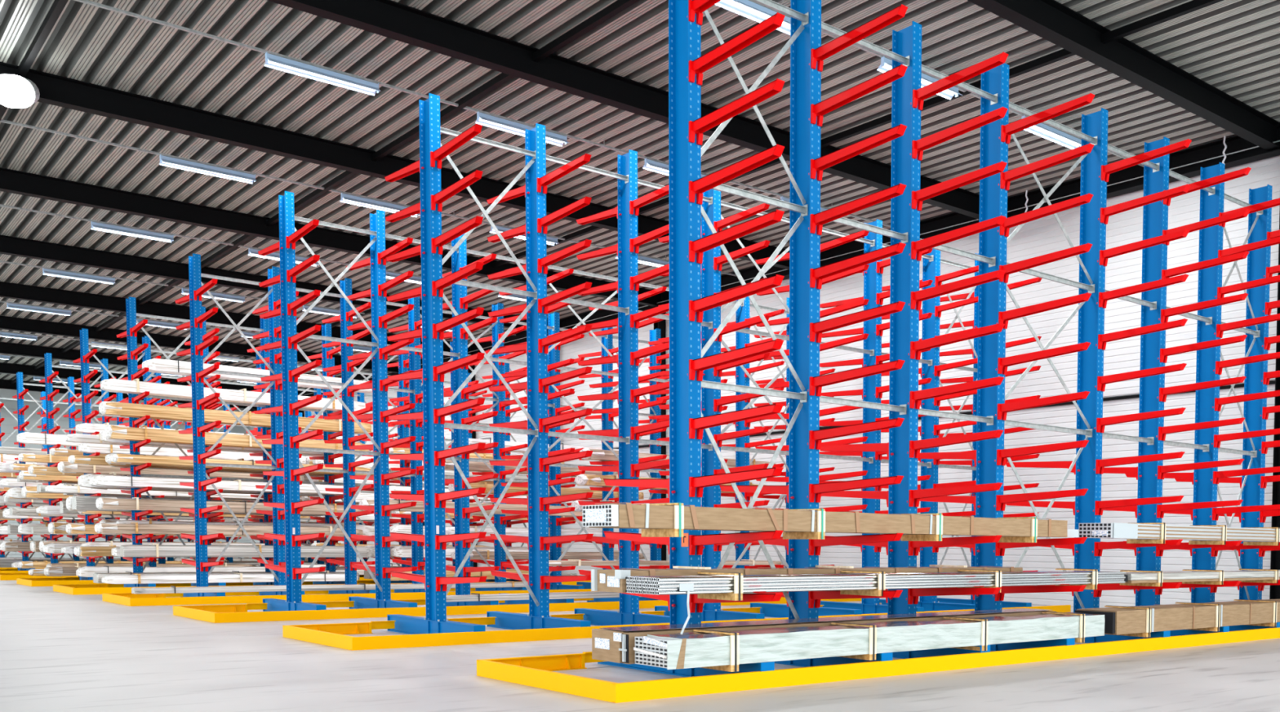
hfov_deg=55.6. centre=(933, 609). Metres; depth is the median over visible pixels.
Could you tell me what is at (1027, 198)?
cable
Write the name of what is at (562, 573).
wrapped bundle
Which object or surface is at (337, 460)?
wrapped bundle
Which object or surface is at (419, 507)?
bundle
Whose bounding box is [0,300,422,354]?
track
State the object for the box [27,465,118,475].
wrapped bundle
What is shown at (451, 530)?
wrapped bundle
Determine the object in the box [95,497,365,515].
wrapped bundle
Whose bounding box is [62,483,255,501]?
wrapped bundle
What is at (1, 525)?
wrapped bundle
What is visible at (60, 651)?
floor
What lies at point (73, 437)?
wrapped bundle
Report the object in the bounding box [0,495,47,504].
wrapped bundle
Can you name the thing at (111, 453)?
wrapped bundle
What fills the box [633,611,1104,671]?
pack
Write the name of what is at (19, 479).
wrapped bundle
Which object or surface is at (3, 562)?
wrapped bundle
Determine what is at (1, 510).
wrapped bundle
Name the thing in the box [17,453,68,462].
wrapped bundle
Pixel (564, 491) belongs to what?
wrapped bundle
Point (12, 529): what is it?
wrapped bundle
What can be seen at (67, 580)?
guard rail
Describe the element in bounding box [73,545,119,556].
wrapped bundle
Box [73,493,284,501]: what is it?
wrapped bundle
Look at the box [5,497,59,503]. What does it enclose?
wrapped bundle
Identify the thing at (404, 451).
wrapped bundle
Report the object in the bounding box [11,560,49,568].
wrapped bundle
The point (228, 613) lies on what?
guard rail
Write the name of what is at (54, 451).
wrapped bundle
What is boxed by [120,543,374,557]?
wrapped bundle
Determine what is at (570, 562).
bundle
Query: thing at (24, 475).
wrapped bundle
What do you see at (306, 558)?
wrapped bundle
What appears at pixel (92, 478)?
wrapped bundle
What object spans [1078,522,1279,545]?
pack
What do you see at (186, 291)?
ceiling light
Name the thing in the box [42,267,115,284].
ceiling light
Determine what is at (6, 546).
wrapped bundle
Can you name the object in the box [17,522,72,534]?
wrapped bundle
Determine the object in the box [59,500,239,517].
wrapped bundle
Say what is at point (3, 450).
wrapped bundle
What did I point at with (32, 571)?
wrapped bundle
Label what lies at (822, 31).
track
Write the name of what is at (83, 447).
wrapped bundle
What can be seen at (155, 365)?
wrapped bundle
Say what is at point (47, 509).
wrapped bundle
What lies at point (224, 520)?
wrapped bundle
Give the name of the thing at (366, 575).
wrapped bundle
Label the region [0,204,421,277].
track
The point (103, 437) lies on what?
wrapped bundle
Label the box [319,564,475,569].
wrapped bundle
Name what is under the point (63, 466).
wrapped bundle
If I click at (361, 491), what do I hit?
wrapped bundle
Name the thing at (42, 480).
wrapped bundle
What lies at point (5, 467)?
wrapped bundle
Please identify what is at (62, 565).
wrapped bundle
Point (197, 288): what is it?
rack
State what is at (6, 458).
wrapped bundle
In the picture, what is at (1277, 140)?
conduit pipe
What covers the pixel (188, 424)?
rack
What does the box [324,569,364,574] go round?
wrapped bundle
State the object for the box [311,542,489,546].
wrapped bundle
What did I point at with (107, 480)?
wrapped bundle
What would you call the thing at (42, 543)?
wrapped bundle
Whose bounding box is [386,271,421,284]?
ceiling light
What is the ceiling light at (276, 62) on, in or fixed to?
attached to the track at (87, 2)
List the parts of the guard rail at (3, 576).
guide rail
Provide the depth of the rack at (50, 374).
40.31 m
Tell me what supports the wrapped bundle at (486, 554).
on the rack at (197, 288)
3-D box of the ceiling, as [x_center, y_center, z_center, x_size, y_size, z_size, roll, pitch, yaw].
[-23.284,-10.329,32.151,86.000,0.750,30.650,4,4,45]
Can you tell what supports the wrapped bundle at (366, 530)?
on the rack at (132, 327)
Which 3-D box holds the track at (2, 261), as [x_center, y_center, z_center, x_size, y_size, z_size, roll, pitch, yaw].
[-22.992,-10.748,39.813,0.060,0.170,17.950,4,4,45]
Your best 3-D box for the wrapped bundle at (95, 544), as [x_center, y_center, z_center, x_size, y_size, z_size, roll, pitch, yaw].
[-22.994,-1.933,36.263,0.565,0.394,6.096,4,4,45]
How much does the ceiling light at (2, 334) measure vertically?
0.180 m
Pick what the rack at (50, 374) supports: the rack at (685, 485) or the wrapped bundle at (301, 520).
the wrapped bundle at (301, 520)
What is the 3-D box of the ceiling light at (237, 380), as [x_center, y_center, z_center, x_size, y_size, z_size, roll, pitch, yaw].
[-34.889,-11.778,59.738,0.310,0.180,1.830,4,4,45]
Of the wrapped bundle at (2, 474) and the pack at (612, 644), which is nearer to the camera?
the pack at (612, 644)
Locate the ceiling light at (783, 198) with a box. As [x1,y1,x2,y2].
[780,195,827,211]
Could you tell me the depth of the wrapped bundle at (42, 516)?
41.51 m
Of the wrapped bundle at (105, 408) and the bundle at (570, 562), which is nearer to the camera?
the bundle at (570, 562)
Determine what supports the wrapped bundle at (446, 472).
on the rack at (132, 327)
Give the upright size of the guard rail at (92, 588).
0.178 m
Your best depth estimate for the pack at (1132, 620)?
16.59 m
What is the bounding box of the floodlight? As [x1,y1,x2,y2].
[0,74,39,107]
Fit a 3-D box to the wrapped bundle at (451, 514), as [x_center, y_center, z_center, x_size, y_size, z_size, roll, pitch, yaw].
[-13.829,-2.943,36.153,0.602,0.260,5.878,4,4,45]
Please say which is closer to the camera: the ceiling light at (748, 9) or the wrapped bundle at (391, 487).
the ceiling light at (748, 9)
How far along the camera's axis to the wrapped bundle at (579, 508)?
26.34 m
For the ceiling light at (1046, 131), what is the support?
attached to the track at (822, 31)
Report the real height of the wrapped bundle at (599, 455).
0.291 m
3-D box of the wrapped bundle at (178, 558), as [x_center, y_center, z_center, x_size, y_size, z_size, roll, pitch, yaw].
[-32.554,-2.293,54.279,0.489,0.330,5.231,4,4,45]
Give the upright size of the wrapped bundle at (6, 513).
0.382 m
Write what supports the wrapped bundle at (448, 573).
on the rack at (132, 327)
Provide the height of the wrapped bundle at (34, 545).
0.415 m
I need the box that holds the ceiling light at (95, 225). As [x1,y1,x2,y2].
[90,221,173,242]
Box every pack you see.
[582,502,1078,542]
[591,564,1022,592]
[591,608,1056,663]
[625,568,1125,634]
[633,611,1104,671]
[1075,599,1279,637]
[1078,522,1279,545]
[1120,568,1279,586]
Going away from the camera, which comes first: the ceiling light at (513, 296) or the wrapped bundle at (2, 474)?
the ceiling light at (513, 296)
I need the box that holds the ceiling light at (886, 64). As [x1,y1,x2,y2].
[876,56,962,99]
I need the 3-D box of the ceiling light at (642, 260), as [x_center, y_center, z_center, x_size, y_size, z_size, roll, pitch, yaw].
[-8.282,-10.085,33.367,0.310,0.180,1.830,4,4,45]
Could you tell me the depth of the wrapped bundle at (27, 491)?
38.30 m
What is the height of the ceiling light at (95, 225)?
0.180 m
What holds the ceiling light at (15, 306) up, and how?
attached to the track at (26, 304)
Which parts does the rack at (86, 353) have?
tie rail, tie rail, tie rail, tie rail, tie rail, tie rail, tie rail, tie rail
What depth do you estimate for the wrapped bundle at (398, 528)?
34.03 m
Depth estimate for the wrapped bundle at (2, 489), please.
47.93 m
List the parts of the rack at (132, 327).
tie rail, tie rail, tie rail, tie rail, tie rail, tie rail, tie rail, tie rail, tie rail, tie rail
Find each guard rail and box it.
[0,567,44,568]
[0,568,28,573]
[0,573,78,580]
[16,574,373,586]
[53,580,591,594]
[102,584,591,605]
[173,596,861,622]
[282,602,1071,650]
[476,627,1279,702]
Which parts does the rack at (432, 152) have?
tie rail, tie rail, tie rail, tie rail, tie rail, tie rail, tie rail, tie rail, tie rail, tie rail, tie rail, tie rail, tie rail, tie rail, tie rail, tie rail, tie rail, tie rail, tie rail, tie rail, tie rail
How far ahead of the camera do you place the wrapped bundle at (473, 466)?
31.32 m
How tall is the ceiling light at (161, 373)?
0.180 m
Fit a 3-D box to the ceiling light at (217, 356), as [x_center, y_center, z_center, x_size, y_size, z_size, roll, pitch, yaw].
[-32.146,-11.326,51.869,0.310,0.180,1.830,4,4,45]
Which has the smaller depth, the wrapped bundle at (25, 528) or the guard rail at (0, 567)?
the wrapped bundle at (25, 528)
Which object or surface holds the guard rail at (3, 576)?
on the floor
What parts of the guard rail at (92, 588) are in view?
guide rail, guide rail, guide rail, guide rail, guide rail, guide rail, guide rail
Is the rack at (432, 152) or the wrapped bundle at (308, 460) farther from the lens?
the wrapped bundle at (308, 460)
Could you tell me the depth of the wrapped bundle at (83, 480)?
30.35 m
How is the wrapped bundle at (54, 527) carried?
on the rack at (86, 353)
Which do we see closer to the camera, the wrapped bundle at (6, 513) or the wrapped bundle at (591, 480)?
the wrapped bundle at (591, 480)
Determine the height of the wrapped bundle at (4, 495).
0.394 m
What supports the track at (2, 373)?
hanging from the ceiling
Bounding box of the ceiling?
[0,0,1279,409]
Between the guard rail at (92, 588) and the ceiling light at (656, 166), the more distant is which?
the guard rail at (92, 588)
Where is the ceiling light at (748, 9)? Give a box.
[715,0,790,35]
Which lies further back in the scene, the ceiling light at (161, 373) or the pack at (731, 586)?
the ceiling light at (161, 373)
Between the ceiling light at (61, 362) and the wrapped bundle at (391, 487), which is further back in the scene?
the ceiling light at (61, 362)
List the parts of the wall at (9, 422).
wall panel, wall panel, wall panel, wall panel, wall panel, wall panel, wall panel, wall panel, wall panel, wall panel, wall panel, wall panel, wall panel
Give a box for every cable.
[1024,190,1028,212]
[1222,135,1226,164]
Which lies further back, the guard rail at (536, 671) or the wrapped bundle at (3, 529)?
the wrapped bundle at (3, 529)
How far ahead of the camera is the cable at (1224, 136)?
23.61 m
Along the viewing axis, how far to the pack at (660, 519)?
11.59 m
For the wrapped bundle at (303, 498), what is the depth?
39.63 m
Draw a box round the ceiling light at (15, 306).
[6,302,71,315]
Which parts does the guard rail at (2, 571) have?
guide rail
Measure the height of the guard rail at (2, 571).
0.178 m
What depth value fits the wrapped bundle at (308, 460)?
38.69 m
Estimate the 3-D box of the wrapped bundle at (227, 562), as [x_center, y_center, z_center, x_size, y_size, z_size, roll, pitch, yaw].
[-27.671,-1.970,50.120,0.547,0.231,5.698,4,4,45]
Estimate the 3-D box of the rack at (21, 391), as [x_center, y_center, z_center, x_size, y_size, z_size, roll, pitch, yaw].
[-30.715,-5.375,48.383,3.344,7.660,11.823,4,4,45]
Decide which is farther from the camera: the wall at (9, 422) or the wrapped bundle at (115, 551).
the wall at (9, 422)
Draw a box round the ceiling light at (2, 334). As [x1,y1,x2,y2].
[0,331,37,340]
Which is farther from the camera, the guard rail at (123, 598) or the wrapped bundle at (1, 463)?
the wrapped bundle at (1, 463)
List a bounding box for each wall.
[0,388,251,559]
[248,124,1279,608]
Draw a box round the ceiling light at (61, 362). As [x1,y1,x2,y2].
[59,360,101,368]
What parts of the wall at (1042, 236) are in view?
wall panel, wall panel, wall panel, wall panel, wall panel, wall panel, wall panel, wall panel, wall panel, wall panel, wall panel, wall panel, wall panel, wall panel, wall panel, wall panel, wall panel, wall panel, wall panel, wall panel, wall panel, wall panel, wall panel, wall panel, wall panel, wall panel, wall panel, wall panel, wall panel, wall panel, wall panel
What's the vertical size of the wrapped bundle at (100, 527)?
0.303 m
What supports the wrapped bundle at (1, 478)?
on the rack at (21, 391)
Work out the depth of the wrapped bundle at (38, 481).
39.85 m
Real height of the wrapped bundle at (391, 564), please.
0.260 m
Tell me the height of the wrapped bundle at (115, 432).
0.397 m
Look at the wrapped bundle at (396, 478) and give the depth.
37.79 m
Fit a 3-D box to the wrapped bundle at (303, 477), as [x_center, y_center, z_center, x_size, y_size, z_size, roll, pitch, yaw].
[-19.681,-4.579,41.640,0.593,0.390,5.579,4,4,45]
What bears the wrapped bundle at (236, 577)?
on the rack at (132, 327)
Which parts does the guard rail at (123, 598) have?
guide rail, guide rail, guide rail, guide rail, guide rail, guide rail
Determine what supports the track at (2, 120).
hanging from the ceiling
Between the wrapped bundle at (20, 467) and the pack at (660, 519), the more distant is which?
the wrapped bundle at (20, 467)
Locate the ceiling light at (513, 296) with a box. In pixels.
[497,291,526,301]
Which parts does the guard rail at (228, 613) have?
guide rail, guide rail, guide rail, guide rail, guide rail, guide rail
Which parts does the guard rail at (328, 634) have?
guide rail, guide rail, guide rail, guide rail, guide rail, guide rail, guide rail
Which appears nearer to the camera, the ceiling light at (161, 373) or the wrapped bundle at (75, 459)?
the wrapped bundle at (75, 459)
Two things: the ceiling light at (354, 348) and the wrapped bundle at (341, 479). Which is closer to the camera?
the wrapped bundle at (341, 479)
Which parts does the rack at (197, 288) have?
tie rail, tie rail, tie rail, tie rail, tie rail, tie rail, tie rail, tie rail, tie rail, tie rail, tie rail, tie rail, tie rail, tie rail, tie rail, tie rail, tie rail, tie rail, tie rail, tie rail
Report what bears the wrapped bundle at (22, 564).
on the rack at (21, 391)
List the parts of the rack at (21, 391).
tie rail, tie rail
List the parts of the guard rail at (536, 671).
guide rail, guide rail, guide rail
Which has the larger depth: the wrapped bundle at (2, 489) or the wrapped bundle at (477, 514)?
the wrapped bundle at (2, 489)
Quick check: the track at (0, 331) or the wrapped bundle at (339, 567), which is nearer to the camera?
the wrapped bundle at (339, 567)
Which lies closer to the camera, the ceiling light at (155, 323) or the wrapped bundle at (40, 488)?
the wrapped bundle at (40, 488)
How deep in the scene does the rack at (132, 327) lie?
32.55 m
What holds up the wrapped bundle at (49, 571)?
on the rack at (86, 353)
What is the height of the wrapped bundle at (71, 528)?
0.347 m
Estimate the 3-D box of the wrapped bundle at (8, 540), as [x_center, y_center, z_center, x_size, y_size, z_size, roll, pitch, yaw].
[-33.987,-2.606,46.505,0.480,0.410,6.347,4,4,45]
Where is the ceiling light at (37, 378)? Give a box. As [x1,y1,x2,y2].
[33,375,76,383]
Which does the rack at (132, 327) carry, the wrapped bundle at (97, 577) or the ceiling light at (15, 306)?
the wrapped bundle at (97, 577)
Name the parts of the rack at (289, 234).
tie rail, tie rail, tie rail, tie rail, tie rail, tie rail, tie rail, tie rail, tie rail, tie rail, tie rail, tie rail, tie rail, tie rail, tie rail, tie rail, tie rail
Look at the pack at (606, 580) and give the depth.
11.76 m
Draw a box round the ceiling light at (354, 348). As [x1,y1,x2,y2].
[339,345,371,351]
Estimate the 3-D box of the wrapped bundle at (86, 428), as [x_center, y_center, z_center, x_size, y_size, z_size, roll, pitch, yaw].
[-23.039,-5.481,36.211,0.553,0.319,6.144,4,4,45]
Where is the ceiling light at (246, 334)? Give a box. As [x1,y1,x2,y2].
[240,331,257,337]
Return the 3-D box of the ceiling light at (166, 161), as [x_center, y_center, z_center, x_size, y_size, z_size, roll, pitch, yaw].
[-16.018,-9.745,25.583,0.310,0.180,1.830,4,4,45]
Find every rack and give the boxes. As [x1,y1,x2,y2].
[0,391,305,560]
[12,372,342,570]
[39,352,400,564]
[72,328,488,580]
[116,296,575,586]
[174,253,669,596]
[257,191,835,611]
[384,93,1041,634]
[597,0,1279,676]
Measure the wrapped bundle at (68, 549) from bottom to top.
0.268 m
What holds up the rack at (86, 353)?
on the floor
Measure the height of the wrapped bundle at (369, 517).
0.283 m
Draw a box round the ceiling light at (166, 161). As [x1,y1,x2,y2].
[159,154,256,183]
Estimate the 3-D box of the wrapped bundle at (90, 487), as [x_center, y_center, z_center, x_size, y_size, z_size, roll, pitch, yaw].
[-20.130,-3.486,32.850,0.577,0.397,6.303,4,4,45]
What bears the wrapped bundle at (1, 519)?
on the rack at (188, 424)
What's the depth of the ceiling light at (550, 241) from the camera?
30.79 m
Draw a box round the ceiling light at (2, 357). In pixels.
[0,355,9,359]
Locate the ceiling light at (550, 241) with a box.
[488,225,559,245]
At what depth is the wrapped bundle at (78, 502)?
30.07 m
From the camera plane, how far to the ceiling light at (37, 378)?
59.74 m
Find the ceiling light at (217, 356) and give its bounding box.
[213,355,239,361]
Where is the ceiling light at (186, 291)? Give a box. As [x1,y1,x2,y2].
[181,287,245,302]
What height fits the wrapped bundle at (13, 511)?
0.286 m
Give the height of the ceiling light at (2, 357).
0.180 m
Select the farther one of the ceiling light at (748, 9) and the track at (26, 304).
the track at (26, 304)
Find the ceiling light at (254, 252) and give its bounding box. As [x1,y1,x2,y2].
[248,247,319,266]
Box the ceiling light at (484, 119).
[475,111,568,146]
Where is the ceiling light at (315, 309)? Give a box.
[302,305,358,318]
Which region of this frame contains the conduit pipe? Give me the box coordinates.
[304,140,1279,395]
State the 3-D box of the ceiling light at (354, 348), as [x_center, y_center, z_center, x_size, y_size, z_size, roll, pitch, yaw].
[-24.246,-11.101,49.190,0.310,0.180,1.830,4,4,45]
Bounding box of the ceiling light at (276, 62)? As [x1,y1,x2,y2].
[264,51,380,95]
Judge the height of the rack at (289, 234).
7.660 m
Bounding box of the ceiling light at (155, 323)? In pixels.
[136,319,188,329]
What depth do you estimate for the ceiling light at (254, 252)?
33.23 m
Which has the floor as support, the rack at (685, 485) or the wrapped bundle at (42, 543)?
the rack at (685, 485)
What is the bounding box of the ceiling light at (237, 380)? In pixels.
[236,380,256,383]
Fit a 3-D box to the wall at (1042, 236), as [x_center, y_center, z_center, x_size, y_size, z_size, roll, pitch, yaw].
[-12.741,-6.057,42.898,86.230,9.980,0.620,4,4,45]
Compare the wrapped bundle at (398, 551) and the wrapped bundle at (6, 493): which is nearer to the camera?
the wrapped bundle at (398, 551)
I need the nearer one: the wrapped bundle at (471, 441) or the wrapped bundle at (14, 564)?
the wrapped bundle at (471, 441)
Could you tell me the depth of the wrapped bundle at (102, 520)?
30.93 m
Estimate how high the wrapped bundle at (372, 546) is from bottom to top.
0.363 m
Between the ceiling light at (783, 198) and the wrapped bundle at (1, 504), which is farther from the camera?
the wrapped bundle at (1, 504)
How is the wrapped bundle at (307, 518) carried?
on the rack at (86, 353)
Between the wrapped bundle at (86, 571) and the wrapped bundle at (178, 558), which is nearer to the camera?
the wrapped bundle at (86, 571)
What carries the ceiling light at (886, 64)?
attached to the track at (822, 31)
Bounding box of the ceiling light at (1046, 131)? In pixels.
[1021,115,1081,149]
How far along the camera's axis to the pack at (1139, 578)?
16.85 m
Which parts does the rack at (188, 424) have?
tie rail, tie rail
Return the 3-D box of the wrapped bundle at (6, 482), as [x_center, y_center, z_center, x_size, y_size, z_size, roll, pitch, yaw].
[-32.377,-4.849,45.161,0.593,0.293,6.330,4,4,45]
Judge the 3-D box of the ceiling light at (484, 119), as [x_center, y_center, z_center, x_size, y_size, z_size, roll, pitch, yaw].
[-8.118,-9.520,22.904,0.310,0.180,1.830,4,4,45]
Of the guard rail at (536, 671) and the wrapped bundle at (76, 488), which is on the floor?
the guard rail at (536, 671)
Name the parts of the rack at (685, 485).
tie rail, tie rail, tie rail, tie rail, tie rail, tie rail, tie rail, tie rail, tie rail, tie rail, tie rail, tie rail, tie rail, tie rail, tie rail, tie rail, tie rail, tie rail, tie rail, tie rail, tie rail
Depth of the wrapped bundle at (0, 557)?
49.34 m
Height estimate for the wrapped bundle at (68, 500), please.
0.414 m
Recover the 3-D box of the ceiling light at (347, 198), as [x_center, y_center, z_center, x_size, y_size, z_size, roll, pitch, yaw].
[-13.439,-9.858,28.178,0.310,0.180,1.830,4,4,45]
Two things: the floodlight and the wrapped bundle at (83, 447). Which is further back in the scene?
the wrapped bundle at (83, 447)
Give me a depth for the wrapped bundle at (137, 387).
30.18 m
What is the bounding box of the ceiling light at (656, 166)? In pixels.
[642,157,705,177]
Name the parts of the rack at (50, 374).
tie rail, tie rail, tie rail, tie rail, tie rail, tie rail, tie rail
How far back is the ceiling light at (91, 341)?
49.11 m
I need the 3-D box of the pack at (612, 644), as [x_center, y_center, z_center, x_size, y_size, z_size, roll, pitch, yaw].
[-0.841,0.246,13.349,0.654,0.310,6.438,4,4,45]
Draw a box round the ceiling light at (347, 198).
[339,192,420,217]
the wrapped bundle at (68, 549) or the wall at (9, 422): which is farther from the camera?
the wall at (9, 422)
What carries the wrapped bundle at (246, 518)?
on the rack at (50, 374)
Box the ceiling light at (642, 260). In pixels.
[615,255,669,266]
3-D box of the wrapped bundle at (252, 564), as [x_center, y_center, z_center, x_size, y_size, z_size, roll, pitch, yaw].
[-24.610,-1.781,46.994,0.503,0.252,5.926,4,4,45]
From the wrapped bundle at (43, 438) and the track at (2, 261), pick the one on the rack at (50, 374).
the wrapped bundle at (43, 438)
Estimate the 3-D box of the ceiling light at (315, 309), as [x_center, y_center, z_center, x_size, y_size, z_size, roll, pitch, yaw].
[-21.503,-10.649,41.321,0.310,0.180,1.830,4,4,45]
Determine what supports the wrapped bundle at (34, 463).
on the rack at (50, 374)
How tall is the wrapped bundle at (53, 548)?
0.340 m
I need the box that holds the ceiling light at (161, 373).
[160,373,187,376]
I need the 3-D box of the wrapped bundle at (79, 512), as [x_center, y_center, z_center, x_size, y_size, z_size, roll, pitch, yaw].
[-22.945,-3.101,36.187,0.570,0.408,6.191,4,4,45]
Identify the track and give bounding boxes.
[0,119,737,276]
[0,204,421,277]
[0,260,515,335]
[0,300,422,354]
[0,330,372,372]
[0,353,142,368]
[2,373,98,382]
[74,0,890,226]
[748,0,1143,166]
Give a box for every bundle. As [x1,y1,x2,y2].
[0,446,47,454]
[0,453,32,463]
[0,461,33,472]
[0,463,19,472]
[0,471,17,477]
[0,477,19,487]
[0,478,76,486]
[0,487,9,491]
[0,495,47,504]
[0,502,59,506]
[0,509,119,520]
[0,518,100,521]
[0,523,11,534]
[0,525,181,536]
[0,538,175,543]
[0,541,31,551]
[0,557,120,559]
[0,558,167,567]
[2,508,193,521]
[4,492,66,500]
[4,495,59,504]
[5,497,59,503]
[7,487,66,499]
[7,524,68,534]
[8,463,47,471]
[9,506,232,519]
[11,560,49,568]
[17,431,81,446]
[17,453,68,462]
[17,475,78,484]
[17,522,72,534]
[17,560,186,568]
[18,471,79,481]
[21,485,242,501]
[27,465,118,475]
[28,568,44,575]
[29,506,194,519]
[30,540,147,552]
[31,526,235,536]
[32,462,55,465]
[35,480,78,483]
[36,484,260,499]
[36,505,253,518]
[39,540,238,552]
[41,480,78,482]
[41,515,246,519]
[43,542,83,553]
[44,484,284,499]
[44,565,256,576]
[46,562,252,567]
[48,448,107,456]
[48,521,251,536]
[57,461,301,480]
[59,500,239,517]
[61,545,79,553]
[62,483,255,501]
[64,433,324,456]
[65,523,230,535]
[66,496,264,515]
[67,454,335,475]
[71,495,324,515]
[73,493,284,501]
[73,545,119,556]
[75,422,256,435]
[75,565,305,577]
[77,511,309,518]
[78,443,306,463]
[78,471,324,495]
[80,541,302,546]
[89,475,339,495]
[89,487,324,497]
[93,570,359,583]
[94,475,360,494]
[94,522,363,536]
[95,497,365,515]
[98,401,371,433]
[99,519,245,535]
[100,378,365,411]
[100,430,359,456]
[101,572,357,583]
[104,424,368,451]
[110,453,324,476]
[110,453,368,474]
[111,546,119,555]
[115,518,374,535]
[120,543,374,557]
[142,358,372,392]
[173,557,257,560]
[173,557,307,560]
[222,560,325,562]
[223,562,324,564]
[224,520,359,524]
[244,562,395,565]
[246,518,367,524]
[257,518,400,523]
[300,515,369,520]
[301,475,359,486]
[301,496,359,503]
[301,563,401,567]
[305,456,313,464]
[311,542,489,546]
[312,456,472,471]
[317,492,485,502]
[318,513,480,522]
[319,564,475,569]
[322,477,448,487]
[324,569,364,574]
[359,498,582,515]
[360,490,373,493]
[364,568,513,578]
[365,545,511,554]
[367,467,493,484]
[388,447,564,463]
[389,485,573,502]
[389,524,528,536]
[390,470,568,484]
[390,568,550,581]
[391,511,579,520]
[391,546,550,557]
[444,459,617,476]
[445,525,618,537]
[448,482,644,499]
[450,550,644,559]
[468,437,648,453]
[470,513,577,517]
[548,559,782,565]
[561,572,577,575]
[570,500,755,511]
[574,474,759,493]
[579,448,776,468]
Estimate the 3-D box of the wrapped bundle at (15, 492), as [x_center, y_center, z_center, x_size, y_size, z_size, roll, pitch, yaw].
[-28.591,-4.013,40.558,0.558,0.390,6.026,4,4,45]
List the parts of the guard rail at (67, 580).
guide rail, guide rail, guide rail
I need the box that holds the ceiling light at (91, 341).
[91,341,137,350]
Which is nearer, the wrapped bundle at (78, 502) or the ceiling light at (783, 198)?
the ceiling light at (783, 198)
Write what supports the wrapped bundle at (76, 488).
on the rack at (86, 353)
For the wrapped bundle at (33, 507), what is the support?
on the rack at (50, 374)
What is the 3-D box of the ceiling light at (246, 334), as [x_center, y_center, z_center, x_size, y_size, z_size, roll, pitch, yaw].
[-26.825,-10.988,46.595,0.310,0.180,1.830,4,4,45]
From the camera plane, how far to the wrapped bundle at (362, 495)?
39.40 m
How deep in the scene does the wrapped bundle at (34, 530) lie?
38.44 m
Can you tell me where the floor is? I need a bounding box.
[0,580,1279,711]
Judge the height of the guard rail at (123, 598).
0.178 m
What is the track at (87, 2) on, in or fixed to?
hanging from the ceiling
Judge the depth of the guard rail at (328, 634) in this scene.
16.34 m

